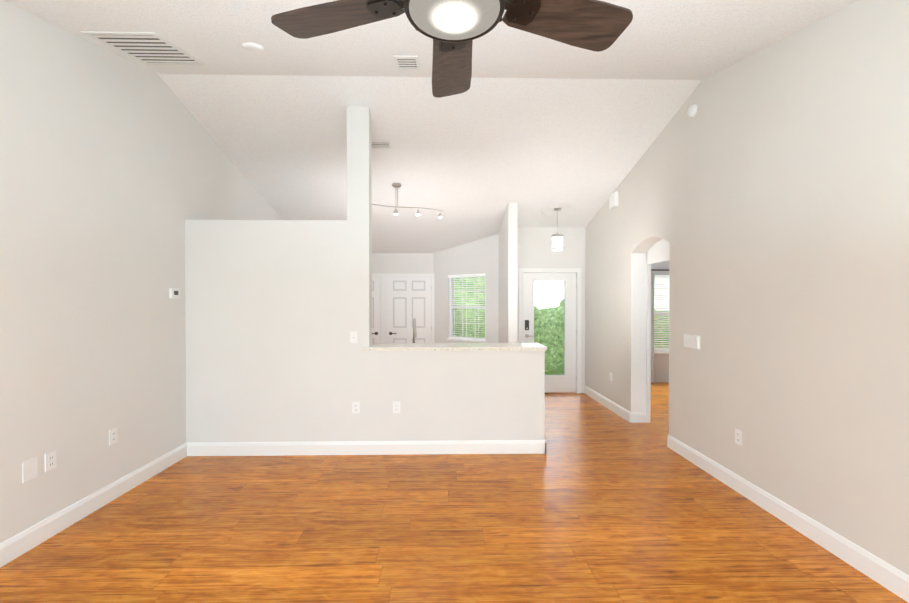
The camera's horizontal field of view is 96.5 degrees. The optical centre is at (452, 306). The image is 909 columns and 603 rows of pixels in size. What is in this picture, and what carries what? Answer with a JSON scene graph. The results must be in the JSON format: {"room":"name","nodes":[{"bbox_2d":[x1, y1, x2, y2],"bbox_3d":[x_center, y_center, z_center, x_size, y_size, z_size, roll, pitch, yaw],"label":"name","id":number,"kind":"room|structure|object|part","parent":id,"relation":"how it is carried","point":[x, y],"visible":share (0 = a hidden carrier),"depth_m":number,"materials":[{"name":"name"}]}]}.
{"room":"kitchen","nodes":[
{"label":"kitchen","id":0,"kind":"room"},
{"bbox_2d":[0,0,282,542],"bbox_3d":[-2.768,-0.331,3.127,0.150,3.715,10.180,0,1,-1],"label":"wall","id":1,"kind":"structure","parent":0,"point":[116,171],"depth_m":3.01,"materials":[{"name":"paint"}]},
{"bbox_2d":[22,457,37,482],"bbox_3d":[-2.678,1.033,2.574,0.005,0.125,0.090,0,1,-1],"label":"electrical outlet plate","id":2,"kind":"object","parent":1,"relation":"attached to","point":[29,469],"depth_m":2.57,"materials":[{"name":"white plastic"}]},
{"bbox_2d":[45,450,55,471],"bbox_3d":[-2.680,1.027,2.708,0.008,0.118,0.075,0,1,-1],"label":"electrical outlet plate","id":3,"kind":"object","parent":1,"relation":"attached to","point":[50,458],"depth_m":2.70,"materials":[{"name":"white plastic"}]},
{"bbox_2d":[0,443,187,566],"bbox_3d":[-2.646,1.479,1.173,0.015,0.135,5.930,0,1,-1],"label":"baseboard","id":4,"kind":"structure","parent":1,"relation":"attached to","point":[24,541],"depth_m":2.92,"materials":[{"name":"paint"}]},
{"bbox_2d":[109,427,117,444],"bbox_3d":[-2.691,1.025,3.220,0.008,0.118,0.075,0,1,-1],"label":"electrical outlet plate","id":5,"kind":"object","parent":1,"relation":"attached to","point":[113,437],"depth_m":3.22,"materials":[{"name":"white plastic"}]},
{"bbox_2d":[169,288,179,298],"bbox_3d":[-2.696,-0.132,3.941,0.026,0.100,0.120,0,1,-1],"label":"thermostat","id":6,"kind":"object","parent":1,"relation":"attached to","point":[174,293],"visible":1,"depth_m":3.92,"materials":[{"name":"white plastic"}]},
{"bbox_2d":[185,106,544,442],"bbox_3d":[-0.882,-0.289,4.231,3.666,3.608,0.150,0,1,-1],"label":"wall","id":7,"kind":"structure","parent":0,"point":[277,312],"depth_m":4.15,"materials":[{"name":"paint"}]},
{"bbox_2d":[350,332,357,342],"bbox_3d":[-1.011,0.311,4.155,0.075,0.118,0.009,0,1,-1],"label":"switch plate","id":8,"kind":"object","parent":7,"relation":"attached to","point":[353,335],"depth_m":4.15,"materials":[{"name":"white plastic"}]},
{"bbox_2d":[352,402,359,412],"bbox_3d":[-0.994,1.032,4.163,0.075,0.118,0.008,0,1,-1],"label":"electrical outlet plate","id":9,"kind":"object","parent":7,"relation":"attached to","point":[355,405],"depth_m":4.16,"materials":[{"name":"white plastic"}]},
{"bbox_2d":[188,440,545,455],"bbox_3d":[-0.858,1.449,4.167,3.651,0.135,0.015,0,1,-1],"label":"baseboard","id":10,"kind":"structure","parent":7,"relation":"attached to","point":[481,446],"depth_m":4.16,"materials":[{"name":"paint"}]},
{"bbox_2d":[393,402,399,412],"bbox_3d":[-0.576,1.032,4.171,0.075,0.118,0.008,0,1,-1],"label":"electrical outlet plate","id":11,"kind":"object","parent":7,"relation":"attached to","point":[396,405],"depth_m":4.17,"materials":[{"name":"white plastic"}]},
{"bbox_2d":[362,343,546,350],"bbox_3d":[0.020,0.428,4.372,1.895,0.034,0.440,0,1,-1],"label":"countertop","id":12,"kind":"structure","parent":7,"relation":"on","point":[453,346],"depth_m":4.17,"materials":[{"name":"stone"}]},
{"bbox_2d":[372,253,432,342],"bbox_3d":[-1.615,0.149,8.172,2.660,2.651,0.150,0,1,-1],"label":"wall","id":13,"kind":"structure","parent":0,"point":[402,263],"depth_m":8.10,"materials":[{"name":"paint"}]},
{"bbox_2d":[372,277,379,345],"bbox_3d":[-1.831,0.435,8.042,0.772,2.058,0.099,0,1,-1],"label":"laundry door","id":14,"kind":"structure","parent":13,"relation":"in","point":[375,310],"depth_m":8.06,"materials":[{"name":"paint"}]},
{"bbox_2d":[372,274,434,342],"bbox_3d":[-1.319,0.405,8.097,1.919,2.140,0.015,0,1,-1],"label":"door frame","id":15,"kind":"structure","parent":13,"relation":"attached to","point":[383,292],"depth_m":8.09,"materials":[{"name":"paint"}]},
{"bbox_2d":[387,277,431,342],"bbox_3d":[-0.861,0.435,8.062,0.882,2.058,0.099,0,1,-1],"label":"pantry door","id":16,"kind":"structure","parent":13,"relation":"in","point":[408,300],"depth_m":8.08,"materials":[{"name":"paint"}]},
{"bbox_2d":[4,0,858,252],"bbox_3d":[-0.216,-1.546,3.167,5.555,1.466,10.480,0,1,-1],"label":"ceiling","id":17,"kind":"structure","parent":0,"point":[531,124],"depth_m":4.05,"materials":[{"name":"paint"}]},
{"bbox_2d":[80,31,206,64],"bbox_3d":[-2.349,-1.994,3.150,0.510,0.148,0.626,0,1,-1],"label":"ceiling vent","id":18,"kind":"object","parent":17,"relation":"in","point":[150,48],"visible":0.98,"depth_m":3.10,"materials":[{"name":"grey metal"}]},
{"bbox_2d":[242,43,263,51],"bbox_3d":[-1.518,-1.972,3.086,0.150,0.048,0.146,0,1,-1],"label":"smoke detector","id":19,"kind":"object","parent":17,"relation":"attached to","point":[253,47],"visible":0.98,"depth_m":3.06,"materials":[{"name":"white plastic"}]},
{"bbox_2d":[372,140,391,148],"bbox_3d":[-0.866,-1.893,4.729,0.300,0.047,0.157,0,1,-1],"label":"ceiling vent","id":20,"kind":"object","parent":17,"relation":"in","point":[381,144],"visible":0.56,"depth_m":4.73,"materials":[{"name":"grey metal"}]},
{"bbox_2d":[393,55,419,69],"bbox_3d":[-0.380,-2.045,3.404,0.200,0.078,0.314,0,1,-1],"label":"ceiling vent","id":21,"kind":"object","parent":17,"relation":"in","point":[405,62],"visible":0.98,"depth_m":3.39,"materials":[{"name":"grey metal"}]},
{"bbox_2d":[372,183,442,217],"bbox_3d":[-0.642,-1.486,5.657,1.034,0.418,0.443,0,1,-1],"label":"spotlights","id":22,"kind":"object","parent":17,"relation":"attached to","point":[397,186],"visible":0.79,"depth_m":5.62,"materials":[{"name":"silver metal"}]},
{"bbox_2d":[271,0,632,97],"bbox_3d":[0.005,-1.247,1.349,1.288,0.649,1.229,0,1,-1],"label":"ceiling fan","id":23,"kind":"object","parent":17,"relation":"hanging from","point":[453,29],"visible":1,"depth_m":1.42,"materials":[{"name":"brown wood"}]},
{"bbox_3d":[0.006,-0.938,1.307,0.294,0.032,0.294,0,1,-1],"label":"lamp shade","id":24,"kind":"part","parent":23,"relation":"part of","materials":[{"name":"white glass"}]},
{"bbox_2d":[541,201,574,216],"bbox_3d":[1.633,-1.520,6.319,0.520,0.132,0.504,0,1,-1],"label":"ceiling medallion","id":25,"kind":"object","parent":17,"relation":"attached to","point":[569,207],"visible":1,"depth_m":6.29,"materials":[{"name":"paint"}]},
{"bbox_2d":[552,208,562,251],"bbox_3d":[1.633,-1.199,6.322,0.180,0.656,0.180,0,1,-1],"label":"pendant light","id":26,"kind":"object","parent":25,"relation":"hanging from","point":[557,241],"visible":1,"depth_m":6.26,"materials":[{"name":"white glass"}]},
{"bbox_2d":[0,382,907,602],"bbox_3d":[1.730,1.576,3.163,9.445,0.100,10.330,0,1,-1],"label":"floor","id":27,"kind":"structure","parent":0,"point":[597,502],"depth_m":2.72,"materials":[{"name":"brown wood"}]},
{"bbox_3d":[0.044,1.051,4.671,1.817,0.920,0.657,0,1,-1],"label":"base cabinet","id":28,"kind":"object","parent":27,"relation":"on","visible":0},
{"bbox_2d":[413,318,416,342],"bbox_3d":[-0.415,0.360,4.802,0.134,0.456,0.218,0,1,-1],"label":"faucet","id":29,"kind":"object","parent":28,"relation":"on","point":[414,329],"visible":0.62,"depth_m":4.71,"materials":[{"name":"silver metal"}]},
{"bbox_2d":[433,234,498,342],"bbox_3d":[0.262,0.056,7.731,1.501,2.846,0.150,0,1,37],"label":"wall","id":30,"kind":"structure","parent":0,"point":[480,256],"depth_m":7.61,"materials":[{"name":"paint"}]},
{"bbox_2d":[446,277,486,342],"bbox_3d":[0.283,0.015,7.671,0.916,1.260,0.140,0,1,37],"label":"kitchen window","id":31,"kind":"structure","parent":30,"relation":"in","point":[452,317],"depth_m":7.77,"materials":[{"name":"paint"}]},
{"bbox_2d":[448,273,485,340],"bbox_3d":[0.271,0.002,7.655,0.848,1.231,0.051,0,1,37],"label":"window blinds","id":32,"kind":"object","parent":31,"relation":"attached to","point":[466,285],"visible":0.85,"depth_m":7.64,"materials":[{"name":"white plastic"}]},
{"bbox_2d":[499,203,517,342],"bbox_3d":[0.896,-0.074,6.733,0.137,3.126,1.216,0,1,-1],"label":"wall","id":33,"kind":"structure","parent":0,"point":[508,234],"depth_m":6.13,"materials":[{"name":"paint"}]},
{"bbox_2d":[517,227,585,392],"bbox_3d":[1.621,0.020,7.056,1.325,2.932,0.150,0,1,-1],"label":"wall","id":34,"kind":"structure","parent":0,"point":[534,247],"depth_m":6.97,"materials":[{"name":"paint"}]},
{"bbox_2d":[523,273,576,391],"bbox_3d":[1.675,0.445,6.997,0.931,2.056,0.109,0,1,-1],"label":"entry door","id":35,"kind":"structure","parent":34,"relation":"in","point":[566,382],"depth_m":7.01,"materials":[{"name":"paint"}]},
{"bbox_2d":[518,268,581,392],"bbox_3d":[1.668,0.410,7.052,1.084,2.152,0.168,0,1,-1],"label":"door frame","id":36,"kind":"structure","parent":34,"relation":"attached to","point":[577,271],"depth_m":6.97,"materials":[{"name":"paint"}]},
{"bbox_2d":[534,278,668,309],"bbox_3d":[7.335,-0.921,18.890,9.200,4.630,4.400,0,1,-1],"label":"sky","id":37,"kind":"structure","parent":0,"point":[546,287],"depth_m":16.83,"materials":[{"name":"white"}]},
{"bbox_2d":[651,261,669,381],"bbox_3d":[4.399,0.126,8.013,3.870,2.700,0.150,0,1,-1],"label":"wall","id":38,"kind":"structure","parent":0,"point":[661,367],"depth_m":7.93,"materials":[{"name":"paint"}]},
{"bbox_2d":[651,269,668,382],"bbox_3d":[4.333,0.367,7.840,2.050,2.182,0.052,0,1,-1],"label":"window frame","id":39,"kind":"structure","parent":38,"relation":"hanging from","point":[652,320],"depth_m":7.82,"materials":[{"name":"white paint"}]},
{"bbox_2d":[654,285,668,353],"bbox_3d":[4.330,0.142,7.967,1.230,1.530,0.140,0,1,-1],"label":"bedroom window","id":40,"kind":"structure","parent":38,"relation":"in","point":[661,352],"depth_m":7.98,"materials":[{"name":"paint"}]},
{"bbox_2d":[654,275,668,350],"bbox_3d":[4.331,0.120,7.939,1.142,1.482,0.055,0,1,-1],"label":"window blinds","id":41,"kind":"object","parent":40,"relation":"attached to","point":[661,291],"depth_m":7.93,"materials":[{"name":"white plastic"}]},
{"bbox_2d":[585,0,908,574],"bbox_3d":[2.463,-0.331,3.093,0.200,3.715,9.900,0,1,-1],"label":"wall","id":42,"kind":"structure","parent":0,"point":[764,192],"depth_m":2.85,"materials":[{"name":"paint"}]},
{"bbox_2d":[584,386,631,422],"bbox_3d":[2.295,1.428,6.142,0.015,0.135,1.735,0,1,-1],"label":"baseboard","id":43,"kind":"structure","parent":42,"relation":"attached to","point":[622,412],"depth_m":5.93,"materials":[{"name":"paint"}]},
{"bbox_2d":[609,191,617,208],"bbox_3d":[2.284,-1.511,5.758,0.050,0.200,0.200,0,1,-1],"label":"door chime","id":44,"kind":"object","parent":42,"relation":"attached to","point":[613,200],"visible":1,"depth_m":5.71,"materials":[{"name":"white plastic"}]},
{"bbox_2d":[646,239,669,422],"bbox_3d":[2.554,0.284,4.834,0.048,2.450,1.496,0,1,-1],"label":"archway","id":45,"kind":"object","parent":42,"relation":"attached to","point":[658,251],"depth_m":5.26,"materials":[{"name":"paint"}]},
{"bbox_2d":[684,334,688,346],"bbox_3d":[2.339,0.337,4.043,0.009,0.125,0.125,0,1,-1],"label":"switch plate","id":46,"kind":"object","parent":42,"relation":"attached to","point":[686,337],"depth_m":4.06,"materials":[{"name":"white plastic"}]},
{"bbox_2d":[687,104,696,117],"bbox_3d":[2.328,-1.912,3.954,0.035,0.124,0.124,0,1,-1],"label":"smoke detector","id":47,"kind":"object","parent":42,"relation":"attached to","point":[692,111],"visible":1,"depth_m":3.93,"materials":[{"name":"white plastic"}]},
{"bbox_2d":[689,335,699,349],"bbox_3d":[2.333,0.339,3.898,0.028,0.130,0.100,0,1,-1],"label":"switch plate","id":48,"kind":"object","parent":42,"relation":"attached to","point":[691,341],"depth_m":3.89,"materials":[{"name":"white plastic"}]},
{"bbox_2d":[735,429,741,445],"bbox_3d":[2.354,1.072,3.344,0.008,0.118,0.075,0,1,-1],"label":"electrical outlet plate","id":49,"kind":"object","parent":42,"relation":"attached to","point":[738,434],"depth_m":3.34,"materials":[{"name":"white plastic"}]},
{"bbox_2d":[667,434,908,602],"bbox_3d":[2.391,1.478,1.359,0.015,0.135,6.099,0,1,-1],"label":"baseboard","id":50,"kind":"structure","parent":42,"relation":"attached to","point":[889,577],"depth_m":2.69,"materials":[{"name":"paint"}]},
{"label":"outside","id":51,"kind":"structure","parent":0,"visible":0},
{"bbox_2d":[545,361,563,374],"bbox_3d":[1.989,1.589,6.304,24.000,0.130,31.000,0,1,-1],"label":"ground","id":52,"kind":"structure","parent":51,"point":[558,370],"depth_m":9.38,"materials":[{"name":"green plant"}]},
{"bbox_2d":[455,277,484,318],"bbox_3d":[-1.536,-0.921,12.907,6.453,5.900,2.832,0,1,-1],"label":"trees","id":53,"kind":"object","parent":52,"relation":"on","point":[469,311],"depth_m":11.66,"materials":[{"name":"green plant"}]},
{"bbox_2d":[455,299,668,371],"bbox_3d":[1.649,0.620,9.928,7.970,2.166,1.819,0,1,-1],"label":"hedge","id":54,"kind":"object","parent":52,"relation":"on","point":[557,313],"depth_m":9.26,"materials":[{"name":"green plant"}]}
]}

